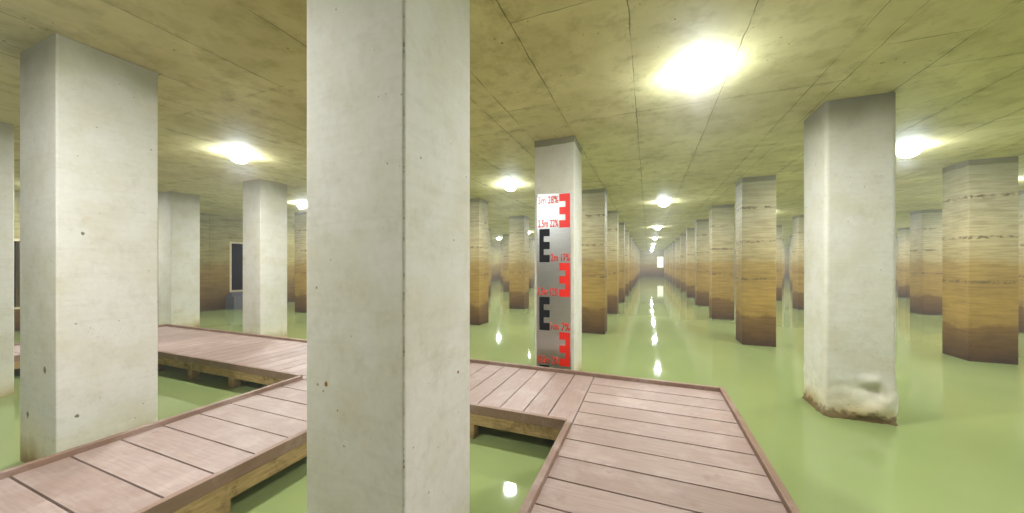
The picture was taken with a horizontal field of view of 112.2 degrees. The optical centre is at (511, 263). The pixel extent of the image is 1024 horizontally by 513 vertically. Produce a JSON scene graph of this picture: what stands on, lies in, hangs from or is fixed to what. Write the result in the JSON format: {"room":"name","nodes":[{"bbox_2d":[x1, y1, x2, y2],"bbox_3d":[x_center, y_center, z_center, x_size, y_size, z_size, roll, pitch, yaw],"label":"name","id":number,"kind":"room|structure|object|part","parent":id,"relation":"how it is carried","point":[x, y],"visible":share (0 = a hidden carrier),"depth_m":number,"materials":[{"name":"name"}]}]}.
{"room":"underground water reservoir","nodes":[
{"label":"underground water reservoir","id":0,"kind":"room"},
{"bbox_2d":[14,192,499,330],"bbox_3d":[-6.647,0.207,28.812,0.350,4.486,63.100,0,0,22],"label":"wall","id":1,"kind":"structure","parent":0,"point":[217,232],"depth_m":14.30,"materials":[{"name":"concrete"}]},
{"bbox_2d":[14,238,19,308],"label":"door","id":2,"kind":"structure","parent":1,"relation":"in","point":[16,241],"depth_m":9.84,"materials":[{"name":"metal"}]},
{"bbox_2d":[230,242,242,291],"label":"door","id":3,"kind":"structure","parent":1,"relation":"in","point":[236,248],"depth_m":16.04,"materials":[{"name":"metal"}]},
{"bbox_2d":[0,0,1023,250],"bbox_3d":[16.346,-2.187,19.721,49.900,0.300,63.900,0,0,22],"label":"ceiling","id":4,"kind":"structure","parent":0,"point":[604,74],"depth_m":3.90,"materials":[{"name":"beige concrete"}]},
{"bbox_2d":[229,152,249,162],"bbox_3d":[-5.058,-1.956,6.387,0.300,0.160,0.300,0,0,22],"label":"ceiling light","id":5,"kind":"object","parent":4,"relation":"attached to","point":[238,157],"visible":1,"depth_m":6.30,"materials":[{"name":"white"}]},
{"bbox_2d":[297,203,306,207],"bbox_3d":[-7.057,-1.956,11.585,0.300,0.160,0.300,0,0,22],"label":"ceiling light","id":6,"kind":"object","parent":4,"relation":"attached to","point":[300,205],"visible":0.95,"depth_m":11.49,"materials":[{"name":"white"}]},
{"bbox_2d":[504,183,515,190],"bbox_3d":[-0.044,-1.956,8.813,0.300,0.160,0.300,0,0,22],"label":"ceiling light","id":7,"kind":"object","parent":4,"relation":"attached to","point":[508,186],"visible":1,"depth_m":8.71,"materials":[{"name":"white"}]},
{"bbox_2d":[659,201,668,206],"bbox_3d":[4.969,-1.956,11.239,0.300,0.160,0.300,0,0,22],"label":"ceiling light","id":8,"kind":"object","parent":4,"relation":"attached to","point":[661,203],"visible":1,"depth_m":11.14,"materials":[{"name":"white"}]},
{"bbox_2d":[682,62,714,87],"bbox_3d":[1.955,-1.956,3.614,0.300,0.160,0.300,0,0,22],"label":"ceiling light","id":9,"kind":"object","parent":4,"relation":"attached to","point":[698,74],"visible":1,"depth_m":3.53,"materials":[{"name":"white"}]},
{"bbox_3d":[1.955,-2.027,3.614,0.300,0.018,0.300,0,0,22],"label":"plate","id":10,"kind":"part","parent":9,"relation":"part of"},
{"bbox_2d":[896,145,921,157],"bbox_3d":[6.968,-1.956,6.040,0.300,0.160,0.300,0,0,22],"label":"ceiling light","id":11,"kind":"object","parent":4,"relation":"attached to","point":[909,151],"visible":1,"depth_m":5.96,"materials":[{"name":"white"}]},
{"bbox_3d":[6.968,-2.027,6.040,0.300,0.018,0.300,0,0,22],"label":"plate","id":12,"kind":"part","parent":11,"relation":"part of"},
{"bbox_2d":[640,249,788,277],"bbox_3d":[28.010,0.207,49.224,49.800,4.486,0.350,0,0,22],"label":"wall","id":13,"kind":"structure","parent":0,"point":[648,259],"depth_m":51.70,"materials":[{"name":"concrete"}]},
{"bbox_2d":[657,256,663,267],"bbox_3d":[22.148,-0.285,51.397,0.900,1.670,0.120,0,0,22],"label":"window","id":14,"kind":"structure","parent":13,"relation":"in","point":[660,260],"depth_m":51.39,"materials":[{"name":"glass"}]},
{"bbox_3d":[16.346,2.550,19.721,49.900,0.200,63.900,0,0,22],"label":"floor","id":15,"kind":"structure","parent":0,"visible":0},
{"bbox_2d":[0,122,13,396],"bbox_3d":[-7.717,0.206,4.852,0.664,4.484,0.664,0,0,22],"label":"concrete pillar","id":16,"kind":"structure","parent":15,"relation":"on","point":[6,130],"depth_m":4.98,"materials":[{"name":"grey concrete"}]},
{"bbox_2d":[14,343,19,368],"bbox_3d":[-9.374,1.986,5.053,1.550,0.923,4.106,0,0,22],"label":"boardwalk","id":17,"kind":"object","parent":15,"relation":"on","point":[16,345],"visible":0.02,"depth_m":5.78,"materials":[{"name":"brown wood"}]},
{"bbox_2d":[20,34,157,462],"bbox_3d":[-4.266,0.206,3.497,0.797,4.484,0.687,0,0,22],"label":"concrete pillar","id":18,"kind":"structure","parent":15,"relation":"on","point":[89,115],"depth_m":3.25,"materials":[{"name":"grey concrete"}]},
{"bbox_2d":[0,376,306,512],"bbox_3d":[-3.279,1.986,1.676,1.550,0.923,5.906,0,0,22],"label":"boardwalk","id":19,"kind":"object","parent":15,"relation":"on","point":[197,460],"visible":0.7,"depth_m":2.74,"materials":[{"name":"brown wood"}]},
{"bbox_3d":[-2.187,2.102,2.532,0.110,0.692,0.150,0,0,22],"label":"post","id":20,"kind":"part","parent":19,"relation":"part of","materials":[{"name":"brown wood"}]},
{"bbox_2d":[158,191,199,327],"bbox_3d":[-9.716,0.206,10.051,0.664,4.484,0.664,0,0,22],"label":"concrete pillar","id":21,"kind":"structure","parent":15,"relation":"on","point":[178,213],"depth_m":9.82,"materials":[{"name":"grey concrete"}]},
{"bbox_2d":[226,292,242,309],"bbox_3d":[-11.620,1.829,15.008,0.548,1.238,1.230,0,0,22],"label":"landing step","id":22,"kind":"structure","parent":15,"relation":"on","point":[234,300],"depth_m":14.49,"materials":[{"name":"grey concrete"}]},
{"bbox_2d":[243,179,286,336],"bbox_3d":[-6.209,0.206,8.665,0.664,4.484,0.664,0,0,22],"label":"concrete pillar","id":23,"kind":"structure","parent":15,"relation":"on","point":[264,201],"depth_m":8.41,"materials":[{"name":"grey concrete"}]},
{"bbox_2d":[295,212,306,312],"bbox_3d":[-8.209,0.206,13.863,0.664,4.484,0.664,0,0,22],"label":"concrete pillar","id":24,"kind":"structure","parent":15,"relation":"on","point":[300,217],"depth_m":13.53,"materials":[{"name":"brown concrete"}]},
{"bbox_2d":[158,324,594,440],"bbox_3d":[-4.083,1.986,6.045,10.660,0.923,1.620,0,0,22],"label":"boardwalk","id":25,"kind":"object","parent":15,"relation":"on","point":[536,401],"visible":0.45,"depth_m":4.98,"materials":[{"name":"brown wood"}]},
{"bbox_3d":[-6.292,2.097,6.117,0.130,0.702,0.110,0,0,22],"label":"post","id":26,"kind":"part","parent":25,"relation":"part of","materials":[{"name":"brown wood"}]},
{"bbox_3d":[-5.287,2.097,5.720,0.130,0.702,0.110,0,0,22],"label":"post","id":27,"kind":"part","parent":25,"relation":"part of","materials":[{"name":"brown wood"}]},
{"bbox_3d":[-4.292,2.097,5.326,0.130,0.702,0.110,0,0,22],"label":"post","id":28,"kind":"part","parent":25,"relation":"part of","materials":[{"name":"brown wood"}]},
{"bbox_3d":[-0.452,2.097,3.808,0.130,0.702,0.110,0,0,22],"label":"post","id":29,"kind":"part","parent":25,"relation":"part of","materials":[{"name":"brown wood"}]},
{"bbox_2d":[307,0,469,512],"bbox_3d":[-0.703,0.206,2.078,0.667,4.484,0.667,0,0,22],"label":"concrete pillar","id":30,"kind":"structure","parent":15,"relation":"on","point":[388,81],"depth_m":1.79,"materials":[{"name":"grey concrete"}]},
{"bbox_2d":[470,198,488,324],"bbox_3d":[-1.196,0.206,11.091,0.664,4.484,0.664,0,0,22],"label":"concrete pillar","id":31,"kind":"structure","parent":15,"relation":"on","point":[479,208],"depth_m":10.76,"materials":[{"name":"brown concrete"}]},
{"bbox_2d":[489,229,490,295],"bbox_3d":[-1.688,0.206,20.101,0.664,4.484,0.664,0,0,22],"label":"concrete pillar","id":32,"kind":"structure","parent":15,"relation":"on","point":[489,229],"depth_m":20.20,"materials":[{"name":"brown concrete"}]},
{"bbox_2d":[500,243,502,283],"bbox_3d":[-0.672,0.206,32.925,0.664,4.484,0.664,0,0,22],"label":"concrete pillar","id":33,"kind":"structure","parent":15,"relation":"on","point":[501,244],"depth_m":32.70,"materials":[{"name":"brown concrete"}]},
{"bbox_2d":[503,234,508,291],"bbox_3d":[-0.180,0.206,23.914,0.664,4.484,0.664,0,0,22],"label":"concrete pillar","id":34,"kind":"structure","parent":15,"relation":"on","point":[505,236],"depth_m":23.65,"materials":[{"name":"beige concrete"}]},
{"bbox_2d":[0,276,1023,512],"bbox_3d":[16.346,1.900,19.721,49.098,0.001,63.098,0,0,22],"label":"water","id":35,"kind":"object","parent":15,"relation":"on","point":[956,445],"visible":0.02,"depth_m":4.43,"materials":[{"name":"green liquid"}]},
{"bbox_2d":[509,216,528,308],"bbox_3d":[0.311,0.206,14.903,0.664,4.484,0.664,0,0,22],"label":"concrete pillar","id":36,"kind":"structure","parent":15,"relation":"on","point":[518,225],"depth_m":14.61,"materials":[{"name":"brown concrete"}]},
{"bbox_2d":[529,238,533,287],"bbox_3d":[1.327,0.206,27.726,0.664,4.484,0.664,0,0,22],"label":"concrete pillar","id":37,"kind":"structure","parent":15,"relation":"on","point":[531,241],"depth_m":27.39,"materials":[{"name":"beige concrete"}]},
{"bbox_2d":[534,247,534,279],"bbox_3d":[2.342,0.206,40.549,0.664,4.484,0.664,0,0,22],"label":"concrete pillar","id":38,"kind":"structure","parent":15,"relation":"on","point":[534,247],"depth_m":40.40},
{"bbox_2d":[535,136,581,370],"bbox_3d":[0.803,0.206,5.892,0.664,4.484,0.664,0,0,22],"label":"concrete pillar","id":39,"kind":"structure","parent":15,"relation":"on","point":[558,161],"depth_m":5.61,"materials":[{"name":"grey concrete"}]},
{"bbox_2d":[537,192,570,369],"bbox_3d":[0.674,0.330,5.579,0.564,2.940,0.012,0,0,22],"label":"gauge","id":40,"kind":"object","parent":39,"relation":"attached to","point":[553,210],"visible":0.98,"depth_m":5.58,"materials":[{"name":"metal"}]},
{"bbox_2d":[582,189,606,333],"bbox_3d":[2.311,0.206,9.704,0.664,4.484,0.664,0,0,22],"label":"concrete pillar","id":41,"kind":"structure","parent":15,"relation":"on","point":[594,201],"depth_m":9.39,"materials":[{"name":"brown concrete"}]},
{"bbox_2d":[607,211,618,313],"bbox_3d":[3.818,0.206,13.517,0.664,4.484,0.664,0,0,22],"label":"concrete pillar","id":42,"kind":"structure","parent":15,"relation":"on","point":[612,216],"depth_m":13.16,"materials":[{"name":"brown concrete"}]},
{"bbox_2d":[619,223,624,302],"bbox_3d":[5.325,0.206,17.329,0.664,4.484,0.664,0,0,22],"label":"concrete pillar","id":43,"kind":"structure","parent":15,"relation":"on","point":[621,225],"depth_m":16.95,"materials":[{"name":"brown concrete"}]},
{"bbox_2d":[625,230,628,295],"bbox_3d":[6.832,0.206,21.141,0.664,4.484,0.664,0,0,22],"label":"concrete pillar","id":44,"kind":"structure","parent":15,"relation":"on","point":[626,231],"depth_m":20.73,"materials":[{"name":"brown concrete"}]},
{"bbox_2d":[629,235,631,290],"bbox_3d":[8.339,0.206,24.953,0.664,4.484,0.664,0,0,22],"label":"concrete pillar","id":45,"kind":"structure","parent":15,"relation":"on","point":[630,236],"depth_m":24.55,"materials":[{"name":"beige concrete"}]},
{"bbox_2d":[632,239,633,286],"bbox_3d":[9.847,0.206,28.766,0.664,4.484,0.664,0,0,22],"label":"concrete pillar","id":46,"kind":"structure","parent":15,"relation":"on","point":[632,239],"depth_m":28.36,"materials":[{"name":"beige concrete"}]},
{"bbox_2d":[634,242,635,283],"bbox_3d":[11.354,0.206,32.578,0.664,4.484,0.664,0,0,22],"label":"concrete pillar","id":47,"kind":"structure","parent":15,"relation":"on","point":[634,242],"depth_m":32.17,"materials":[{"name":"beige concrete"}]},
{"bbox_2d":[636,245,636,281],"bbox_3d":[12.861,0.206,36.390,0.664,4.484,0.664,0,0,22],"label":"concrete pillar","id":48,"kind":"structure","parent":15,"relation":"on","point":[636,245],"depth_m":35.97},
{"bbox_2d":[637,246,637,279],"bbox_3d":[14.368,0.206,40.203,0.664,4.484,0.664,0,0,22],"label":"concrete pillar","id":49,"kind":"structure","parent":15,"relation":"on","point":[637,246],"depth_m":39.79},
{"bbox_2d":[638,248,638,278],"bbox_3d":[15.875,0.206,44.015,0.664,4.484,0.664,0,0,22],"label":"concrete pillar","id":50,"kind":"structure","parent":15,"relation":"on","point":[638,248],"depth_m":43.60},
{"bbox_2d":[518,373,800,512],"bbox_3d":[0.489,1.986,1.060,1.620,0.923,7.530,0,0,22],"label":"boardwalk","id":51,"kind":"object","parent":15,"relation":"on","point":[633,444],"visible":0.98,"depth_m":2.75,"materials":[{"name":"brown wood"}]},
{"bbox_2d":[664,249,665,277],"bbox_3d":[20.932,0.206,46.424,0.664,4.484,0.664,0,0,22],"label":"concrete pillar","id":52,"kind":"structure","parent":15,"relation":"on","point":[664,249],"depth_m":46.31,"materials":[{"name":"brown concrete"}]},
{"bbox_2d":[666,247,667,278],"bbox_3d":[19.424,0.206,42.612,0.664,4.484,0.664,0,0,22],"label":"concrete pillar","id":53,"kind":"structure","parent":15,"relation":"on","point":[666,247],"depth_m":42.38,"materials":[{"name":"beige concrete"}]},
{"bbox_2d":[668,246,669,280],"bbox_3d":[17.917,0.206,38.799,0.664,4.484,0.664,0,0,22],"label":"concrete pillar","id":54,"kind":"structure","parent":15,"relation":"on","point":[668,246],"depth_m":38.57,"materials":[{"name":"brown concrete"}]},
{"bbox_2d":[670,244,671,282],"bbox_3d":[16.410,0.206,34.987,0.664,4.484,0.664,0,0,22],"label":"concrete pillar","id":55,"kind":"structure","parent":15,"relation":"on","point":[670,244],"depth_m":34.77,"materials":[{"name":"concrete"}]},
{"bbox_2d":[672,241,675,284],"bbox_3d":[14.903,0.206,31.175,0.664,4.484,0.664,0,0,22],"label":"concrete pillar","id":56,"kind":"structure","parent":15,"relation":"on","point":[673,242],"depth_m":30.93,"materials":[{"name":"beige concrete"}]},
{"bbox_2d":[676,238,679,287],"bbox_3d":[13.396,0.206,27.363,0.664,4.484,0.664,0,0,22],"label":"concrete pillar","id":57,"kind":"structure","parent":15,"relation":"on","point":[677,239],"depth_m":27.13,"materials":[{"name":"beige concrete"}]},
{"bbox_2d":[680,234,685,291],"bbox_3d":[11.888,0.206,23.550,0.664,4.484,0.664,0,0,22],"label":"concrete pillar","id":58,"kind":"structure","parent":15,"relation":"on","point":[682,236],"depth_m":23.32,"materials":[{"name":"beige concrete"}]},
{"bbox_2d":[686,228,694,297],"bbox_3d":[10.381,0.206,19.738,0.664,4.484,0.664,0,0,22],"label":"concrete pillar","id":59,"kind":"structure","parent":15,"relation":"on","point":[690,232],"depth_m":19.49,"materials":[{"name":"brown concrete"}]},
{"bbox_2d":[695,219,708,305],"bbox_3d":[8.874,0.206,15.926,0.664,4.484,0.664,0,0,22],"label":"concrete pillar","id":60,"kind":"structure","parent":15,"relation":"on","point":[701,225],"depth_m":15.65,"materials":[{"name":"brown concrete"}]},
{"bbox_2d":[709,204,733,319],"bbox_3d":[7.367,0.206,12.114,0.664,4.484,0.664,0,0,22],"label":"concrete pillar","id":61,"kind":"structure","parent":15,"relation":"on","point":[721,217],"depth_m":11.82,"materials":[{"name":"brown concrete"}]},
{"bbox_2d":[736,175,775,346],"bbox_3d":[5.859,0.206,8.301,0.664,4.484,0.664,0,0,22],"label":"concrete pillar","id":62,"kind":"structure","parent":15,"relation":"on","point":[755,196],"depth_m":8.01,"materials":[{"name":"brown concrete"}]},
{"bbox_2d":[776,225,781,299],"bbox_3d":[13.887,0.206,18.352,0.664,4.484,0.664,0,0,22],"label":"concrete pillar","id":63,"kind":"structure","parent":15,"relation":"on","point":[778,227],"depth_m":17.97,"materials":[{"name":"brown concrete"}]},
{"bbox_2d":[782,239,783,286],"bbox_3d":[21.915,0.206,28.402,0.664,4.484,0.664,0,0,22],"label":"concrete pillar","id":64,"kind":"structure","parent":15,"relation":"on","point":[782,239],"depth_m":27.99,"materials":[{"name":"brown concrete"}]},
{"bbox_2d":[784,246,784,280],"bbox_3d":[29.943,0.206,38.453,0.664,4.484,0.664,0,0,22],"label":"concrete pillar","id":65,"kind":"structure","parent":15,"relation":"on","point":[784,246],"depth_m":38.03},
{"bbox_2d":[789,244,789,282],"bbox_3d":[28.436,0.206,34.641,0.664,4.484,0.664,0,0,22],"label":"concrete pillar","id":66,"kind":"structure","parent":15,"relation":"on","point":[789,244],"depth_m":34.99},
{"bbox_2d":[790,236,791,289],"bbox_3d":[20.408,0.206,24.590,0.664,4.484,0.664,0,0,22],"label":"concrete pillar","id":67,"kind":"structure","parent":15,"relation":"on","point":[790,236],"depth_m":24.86,"materials":[{"name":"concrete"}]},
{"bbox_2d":[792,215,803,309],"bbox_3d":[12.380,0.206,14.540,0.664,4.484,0.664,0,0,22],"label":"concrete pillar","id":68,"kind":"structure","parent":15,"relation":"on","point":[797,221],"depth_m":14.36,"materials":[{"name":"brown concrete"}]},
{"bbox_2d":[801,92,898,425],"bbox_3d":[4.347,0.206,4.477,0.738,4.484,0.772,0,0,22],"label":"concrete pillar","id":69,"kind":"structure","parent":15,"relation":"on","point":[849,369],"depth_m":4.21,"materials":[{"name":"grey concrete"}]},
{"bbox_2d":[896,236,897,289],"bbox_3d":[28.928,0.206,25.630,0.664,4.484,0.664,0,0,22],"label":"concrete pillar","id":70,"kind":"structure","parent":15,"relation":"on","point":[897,236],"depth_m":25.45,"materials":[{"name":"concrete"}]},
{"bbox_2d":[898,227,909,297],"bbox_3d":[22.407,0.206,19.392,0.664,4.484,0.664,0,0,22],"label":"concrete pillar","id":71,"kind":"structure","parent":15,"relation":"on","point":[903,233],"depth_m":19.30,"materials":[{"name":"beige concrete"}]},
{"bbox_2d":[910,209,941,314],"bbox_3d":[15.886,0.206,13.153,0.664,4.484,0.664,0,0,22],"label":"concrete pillar","id":72,"kind":"structure","parent":15,"relation":"on","point":[925,225],"depth_m":12.92,"materials":[{"name":"brown concrete"}]},
{"bbox_2d":[942,156,1017,364],"bbox_3d":[9.366,0.206,6.915,0.664,4.484,0.664,0,0,22],"label":"concrete pillar","id":73,"kind":"structure","parent":15,"relation":"on","point":[980,196],"depth_m":6.67,"materials":[{"name":"brown concrete"}]},
{"bbox_2d":[1018,190,1023,332],"bbox_3d":[14.379,0.206,9.341,0.664,4.484,0.664,0,0,22],"label":"concrete pillar","id":74,"kind":"structure","parent":15,"relation":"on","point":[1020,193],"depth_m":9.52,"materials":[{"name":"brown concrete"}]}
]}

